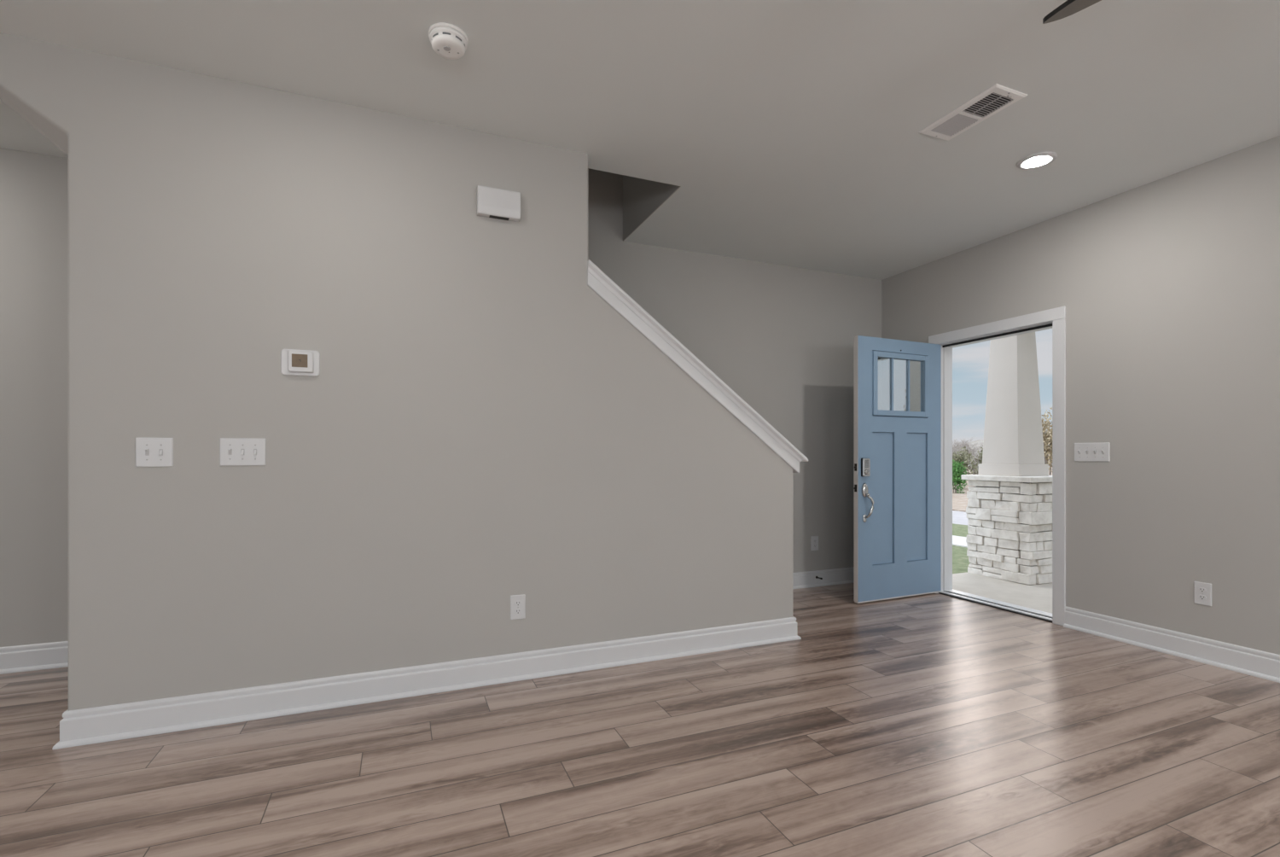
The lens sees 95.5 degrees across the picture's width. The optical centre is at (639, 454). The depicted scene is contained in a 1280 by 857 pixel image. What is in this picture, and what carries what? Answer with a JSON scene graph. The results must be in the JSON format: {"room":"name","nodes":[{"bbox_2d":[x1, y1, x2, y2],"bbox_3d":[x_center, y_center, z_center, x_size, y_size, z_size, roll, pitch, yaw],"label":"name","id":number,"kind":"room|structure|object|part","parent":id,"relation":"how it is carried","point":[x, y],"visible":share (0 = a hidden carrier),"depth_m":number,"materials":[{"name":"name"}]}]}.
{"room":"empty living room","nodes":[
{"label":"empty living room","id":0,"kind":"room"},
{"bbox_2d":[0,32,792,710],"bbox_3d":[-2.574,-1.488,2.850,7.119,5.340,1.270,0,0,-22],"label":"wall","id":1,"kind":"structure","parent":0,"point":[478,427],"depth_m":2.68,"materials":[{"name":"beige paint"}]},
{"bbox_2d":[135,437,173,466],"bbox_3d":[-1.998,-0.011,2.391,0.124,0.121,0.019,0,0,-22],"label":"light switch","id":2,"kind":"object","parent":1,"relation":"attached to","point":[149,451],"visible":1,"depth_m":2.39,"materials":[{"name":"white plastic"}]},
{"bbox_2d":[219,437,266,465],"bbox_3d":[-1.714,-0.013,2.508,0.168,0.119,0.019,0,0,-22],"label":"light switch","id":3,"kind":"object","parent":1,"relation":"attached to","point":[233,451],"visible":1,"depth_m":2.51,"materials":[{"name":"white plastic"}]},
{"bbox_2d":[280,349,319,376],"bbox_3d":[-1.512,-0.411,2.587,0.150,0.116,0.028,0,0,-22],"label":"thermostat","id":4,"kind":"object","parent":1,"relation":"attached to","point":[293,362],"visible":1,"depth_m":2.58,"materials":[{"name":"white plastic"}]},
{"bbox_2d":[0,616,801,749],"bbox_3d":[-2.502,1.076,2.782,7.100,0.134,1.150,0,0,-22],"label":"baseboard","id":5,"kind":"structure","parent":1,"relation":"attached to","point":[84,726],"depth_m":2.77,"materials":[{"name":"white paint"}]},
{"bbox_2d":[477,185,520,221],"bbox_3d":[-0.706,-1.256,2.909,0.210,0.138,0.047,0,0,-22],"label":"door chime","id":6,"kind":"object","parent":1,"relation":"attached to","point":[491,202],"visible":1,"depth_m":2.89,"materials":[{"name":"white plastic"}]},
{"bbox_2d":[510,593,525,619],"bbox_3d":[-0.622,0.776,2.965,0.076,0.124,0.009,0,0,-22],"label":"power outlet","id":7,"kind":"object","parent":1,"relation":"attached to","point":[517,602],"visible":1,"depth_m":2.96,"materials":[{"name":"white plastic"}]},
{"bbox_2d":[514,608,521,613],"bbox_3d":[-0.621,0.797,2.962,0.034,0.025,0.003,0,0,-22],"label":"receptacle","id":8,"kind":"object","parent":7,"relation":"attached to","point":[516,610],"depth_m":2.96,"materials":[{"name":"white plastic"}]},
{"bbox_2d":[514,600,521,605],"bbox_3d":[-0.621,0.756,2.962,0.034,0.025,0.003,0,0,-22],"label":"receptacle","id":9,"kind":"object","parent":7,"relation":"attached to","point":[516,602],"depth_m":2.96,"materials":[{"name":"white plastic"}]},
{"bbox_2d":[587,259,808,472],"bbox_3d":[0.347,-0.461,3.451,1.424,1.148,0.223,0,0,-22],"label":"trim","id":10,"kind":"structure","parent":1,"relation":"attached to","point":[597,280],"depth_m":3.33,"materials":[{"name":"white paint"}]},
{"bbox_2d":[0,147,881,646],"bbox_3d":[-1.921,-1.438,3.726,9.194,5.240,0.150,0,0,-22],"label":"wall","id":11,"kind":"structure","parent":0,"point":[780,337],"depth_m":4.38,"materials":[{"name":"beige paint"}]},
{"bbox_2d":[810,535,818,550],"bbox_3d":[1.522,0.770,5.062,0.076,0.124,0.009,0,0,-22],"label":"power outlet","id":12,"kind":"object","parent":11,"relation":"attached to","point":[814,539],"visible":1,"depth_m":5.06,"materials":[{"name":"white plastic"}]},
{"bbox_2d":[792,566,853,588],"bbox_3d":[1.519,1.076,4.788,1.744,0.134,0.514,0,0,-22],"label":"baseboard","id":13,"kind":"structure","parent":11,"relation":"attached to","point":[845,575],"depth_m":5.08,"materials":[{"name":"white paint"}]},
{"bbox_2d":[0,582,1279,856],"bbox_3d":[-0.518,1.202,0.166,9.069,0.120,7.802,0,0,-22],"label":"floor","id":14,"kind":"structure","parent":0,"point":[930,724],"depth_m":2.16,"materials":[{"name":"laminate"}]},
{"bbox_2d":[0,0,1279,279],"bbox_3d":[-0.460,-1.760,0.190,9.194,0.300,7.802,0,0,-22],"label":"ceiling","id":15,"kind":"structure","parent":0,"point":[788,130],"depth_m":2.53,"materials":[{"name":"paint"}]},
{"bbox_2d":[428,22,468,59],"bbox_3d":[-0.738,-1.582,2.240,0.147,0.057,0.147,0,0,-22],"label":"smoke detector","id":16,"kind":"object","parent":15,"relation":"attached to","point":[449,41],"visible":1,"depth_m":2.20,"materials":[{"name":"plastic"}]},
{"bbox_2d":[919,83,1027,140],"bbox_3d":[1.562,-1.604,2.750,0.200,0.012,0.406,0,0,-22],"label":"ceiling vent","id":17,"kind":"object","parent":15,"relation":"in","point":[997,97],"visible":1,"depth_m":2.73,"materials":[{"name":"metal"}]},
{"bbox_2d":[1016,151,1057,169],"bbox_3d":[2.166,-1.603,3.178,0.184,0.016,0.184,0,0,-22],"label":"recessed light","id":18,"kind":"object","parent":15,"relation":"in","point":[1033,160],"visible":1,"depth_m":3.16,"materials":[{"name":"white plastic"}]},
{"bbox_2d":[1042,0,1101,23],"bbox_3d":[1.665,-1.438,1.337,1.092,0.345,1.100,0,0,-22],"label":"ceiling fan","id":19,"kind":"object","parent":15,"relation":"hanging from","point":[1068,8],"visible":1,"depth_m":1.69,"materials":[{"name":"brown metal"}]},
{"bbox_2d":[881,135,1279,654],"bbox_3d":[3.724,-0.224,1.918,0.140,2.813,7.802,0,0,-22],"label":"wall","id":20,"kind":"structure","parent":0,"point":[1168,287],"depth_m":3.38,"materials":[{"name":"beige paint"}]},
{"bbox_2d":[853,335,941,603],"bbox_3d":[2.067,0.111,4.597,0.926,2.036,0.115,0,0,-25],"label":"door","id":21,"kind":"structure","parent":20,"relation":"in","point":[897,383],"depth_m":4.59,"materials":[{"name":"blue paint"}]},
{"bbox_3d":[1.719,0.270,4.436,0.060,0.112,0.021,0,0,-22],"label":"handle","id":22,"kind":"part","parent":21,"relation":"part of","materials":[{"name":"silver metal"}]},
{"bbox_3d":[1.887,0.338,4.548,0.221,1.024,0.021,0,0,-24],"label":"panel","id":23,"kind":"part","parent":21,"relation":"part of","materials":[{"name":"blue paint"}]},
{"bbox_3d":[1.898,-0.553,4.540,0.160,0.410,0.002,0,0,-24],"label":"glass pane","id":24,"kind":"part","parent":21,"relation":"part of","materials":[{"name":"clear glass"}]},
{"bbox_3d":[2.061,-0.553,4.614,0.160,0.410,0.002,0,0,-24],"label":"glass pane","id":25,"kind":"part","parent":21,"relation":"part of","materials":[{"name":"clear glass"}]},
{"bbox_3d":[2.058,-0.553,4.617,0.612,0.506,0.057,0,0,-24],"label":"glazing frame","id":26,"kind":"part","parent":21,"relation":"part of","materials":[{"name":"blue paint"}]},
{"bbox_3d":[2.221,0.338,4.700,0.224,1.024,0.021,0,0,-24],"label":"panel","id":27,"kind":"part","parent":21,"relation":"part of","materials":[{"name":"blue paint"}]},
{"bbox_3d":[2.223,-0.553,4.687,0.158,0.410,0.002,0,0,-24],"label":"glass pane","id":28,"kind":"part","parent":21,"relation":"part of","materials":[{"name":"clear glass"}]},
{"bbox_2d":[928,305,1065,625],"bbox_3d":[2.695,0.086,4.400,0.167,2.154,1.081,0,0,-22],"label":"door frame","id":29,"kind":"structure","parent":20,"relation":"attached to","point":[1055,318],"depth_m":4.11,"materials":[{"name":"white paint"}]},
{"bbox_3d":[2.703,1.141,4.403,0.150,0.044,0.905,0,0,-22],"label":"sill","id":30,"kind":"part","parent":29,"relation":"part of","materials":[{"name":"metal"}]},
{"bbox_3d":[2.817,0.117,3.908,0.017,2.052,0.080,0,0,-22],"label":"casing leg","id":31,"kind":"part","parent":29,"relation":"part of","materials":[{"name":"white paint"}]},
{"bbox_2d":[1074,442,1110,461],"bbox_3d":[2.894,-0.018,3.718,0.019,0.120,0.203,0,0,-22],"label":"light switch","id":32,"kind":"object","parent":20,"relation":"attached to","point":[1100,451],"visible":1,"depth_m":3.71,"materials":[{"name":"white plastic"}]},
{"bbox_2d":[1063,605,1279,682],"bbox_3d":[3.951,1.076,1.144,0.030,0.134,5.898,0,0,-22],"label":"baseboard","id":33,"kind":"structure","parent":20,"relation":"attached to","point":[1261,664],"depth_m":3.30,"materials":[{"name":"white paint"}]},
{"bbox_2d":[1193,581,1211,605],"bbox_3d":[3.108,0.766,3.213,0.009,0.124,0.076,0,0,-22],"label":"power outlet","id":34,"kind":"object","parent":20,"relation":"attached to","point":[1202,591],"visible":1,"depth_m":3.21,"materials":[{"name":"white plastic"}]},
{"bbox_2d":[1198,594,1206,599],"bbox_3d":[3.106,0.787,3.212,0.003,0.025,0.034,0,0,-22],"label":"receptacle","id":35,"kind":"object","parent":34,"relation":"attached to","point":[1200,596],"depth_m":3.21,"materials":[{"name":"white plastic"}]},
{"bbox_2d":[1198,587,1206,592],"bbox_3d":[3.106,0.746,3.212,0.003,0.025,0.034,0,0,-22],"label":"receptacle","id":36,"kind":"object","parent":34,"relation":"attached to","point":[1200,589],"depth_m":3.21,"materials":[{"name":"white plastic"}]},
{"label":"outside","id":37,"kind":"structure","parent":0,"visible":0},
{"bbox_2d":[952,523,969,536],"bbox_3d":[4.186,1.762,17.958,1.850,0.400,150.000,0,0,-22],"label":"lawn","id":38,"kind":"structure","parent":37,"point":[961,530],"depth_m":12.02,"materials":[{"name":"green plant"}]},
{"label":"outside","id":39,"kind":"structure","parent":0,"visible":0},
{"bbox_2d":[952,510,968,524],"bbox_3d":[6.405,1.793,18.875,2.950,0.400,150.000,0,0,-22],"label":"road","id":40,"kind":"structure","parent":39,"point":[958,517],"depth_m":14.55,"materials":[{"name":"grey asphalt"}]},
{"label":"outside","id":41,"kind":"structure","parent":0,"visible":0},
{"bbox_2d":[952,535,967,547],"bbox_3d":[2.888,1.743,17.422,0.960,0.400,150.000,0,0,-22],"label":"sidewalk","id":42,"kind":"structure","parent":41,"point":[957,540],"depth_m":10.35,"materials":[{"name":"concrete"}]},
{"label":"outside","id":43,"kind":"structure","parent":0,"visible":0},
{"bbox_2d":[952,465,1052,511],"bbox_3d":[74.962,1.762,47.192,145.400,0.400,150.000,0,0,-22],"label":"verge","id":44,"kind":"structure","parent":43,"point":[959,500],"depth_m":20.64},
{"bbox_2d":[952,459,967,493],"bbox_3d":[12.937,0.889,23.942,0.775,1.409,0.952,0,0,-22],"label":"bush","id":45,"kind":"object","parent":44,"relation":"on","point":[957,468],"visible":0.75,"depth_m":23.69,"materials":[{"name":"green plant"}]},
{"bbox_3d":[12.902,1.155,23.869,0.456,0.877,0.257,0,0,22],"label":"stem","id":46,"kind":"part","parent":45,"relation":"part of","materials":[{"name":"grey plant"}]},
{"bbox_2d":[952,446,978,482],"bbox_3d":[14.228,0.497,26.652,1.988,2.201,1.860,0,0,-22],"label":"bush","id":47,"kind":"object","parent":44,"relation":"on","point":[962,457],"visible":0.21,"depth_m":26.38,"materials":[{"name":"grey plant"}]},
{"bbox_2d":[952,441,979,464],"bbox_3d":[15.909,0.404,29.292,2.724,2.428,2.121,0,0,26],"label":"bare tree","id":48,"kind":"object","parent":44,"relation":"on","point":[973,453],"visible":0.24,"depth_m":29.50,"materials":[{"name":"grey plant"}]},
{"bbox_2d":[953,436,980,474],"bbox_3d":[24.561,0.078,43.332,2.804,3.072,3.381,0,0,22],"label":"bare tree","id":49,"kind":"object","parent":44,"relation":"on","point":[962,441],"visible":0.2,"depth_m":43.71,"materials":[{"name":"grey plant"}]},
{"bbox_2d":[952,439,981,459],"bbox_3d":[21.389,0.193,38.572,2.946,2.867,3.527,0,0,1],"label":"bare tree","id":50,"kind":"object","parent":44,"relation":"on","point":[954,439],"visible":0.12,"depth_m":39.00,"materials":[{"name":"grey plant"}]},
{"bbox_2d":[956,441,983,474],"bbox_3d":[18.732,0.415,32.148,2.298,2.408,1.694,0,0,20],"label":"bare tree","id":51,"kind":"object","parent":44,"relation":"on","point":[968,441],"visible":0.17,"depth_m":32.06,"materials":[{"name":"grey plant"}]},
{"bbox_2d":[974,445,983,473],"bbox_3d":[16.134,0.532,26.885,1.164,2.196,1.952,0,0,15],"label":"bush","id":52,"kind":"object","parent":44,"relation":"on","point":[981,450],"visible":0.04,"depth_m":27.09,"materials":[{"name":"grey plant"}]},
{"bbox_2d":[1041,407,1052,475],"bbox_3d":[17.332,-0.218,24.865,1.447,3.631,1.734,0,0,-22],"label":"bare tree","id":53,"kind":"object","parent":44,"relation":"on","point":[1047,436],"visible":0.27,"depth_m":24.60,"materials":[{"name":"grey plant"}]},
{"bbox_3d":[17.300,0.473,24.926,0.544,2.247,0.837,0,0,18],"label":"stem","id":54,"kind":"part","parent":53,"relation":"part of","materials":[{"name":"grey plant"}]},
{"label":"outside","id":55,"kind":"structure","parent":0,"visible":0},
{"bbox_2d":[952,439,1052,466],"bbox_3d":[64.216,-0.373,69.802,28.000,4.072,160.000,0,0,-22],"label":"hills","id":56,"kind":"structure","parent":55,"point":[974,443],"depth_m":88.51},
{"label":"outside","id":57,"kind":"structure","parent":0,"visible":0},
{"bbox_2d":[952,545,970,573],"bbox_3d":[0.315,1.762,16.359,4.606,0.400,150.000,0,0,-22],"label":"lawn","id":58,"kind":"structure","parent":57,"point":[961,562],"depth_m":8.62,"materials":[{"name":"green plant"}]},
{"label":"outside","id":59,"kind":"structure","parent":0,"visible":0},
{"bbox_2d":[952,572,1052,613],"bbox_3d":[4.176,1.440,3.502,1.906,0.445,5.285,0,0,-22],"label":"floor","id":60,"kind":"structure","parent":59,"point":[1038,596],"depth_m":5.23,"materials":[{"name":"concrete"}]},
{"bbox_2d":[961,331,1052,584],"bbox_3d":[3.807,-0.139,5.845,0.720,2.718,0.727,0,0,-22],"label":"porch column","id":61,"kind":"structure","parent":60,"relation":"on","point":[1009,509],"depth_m":5.73,"materials":[{"name":"stone"}]}
]}

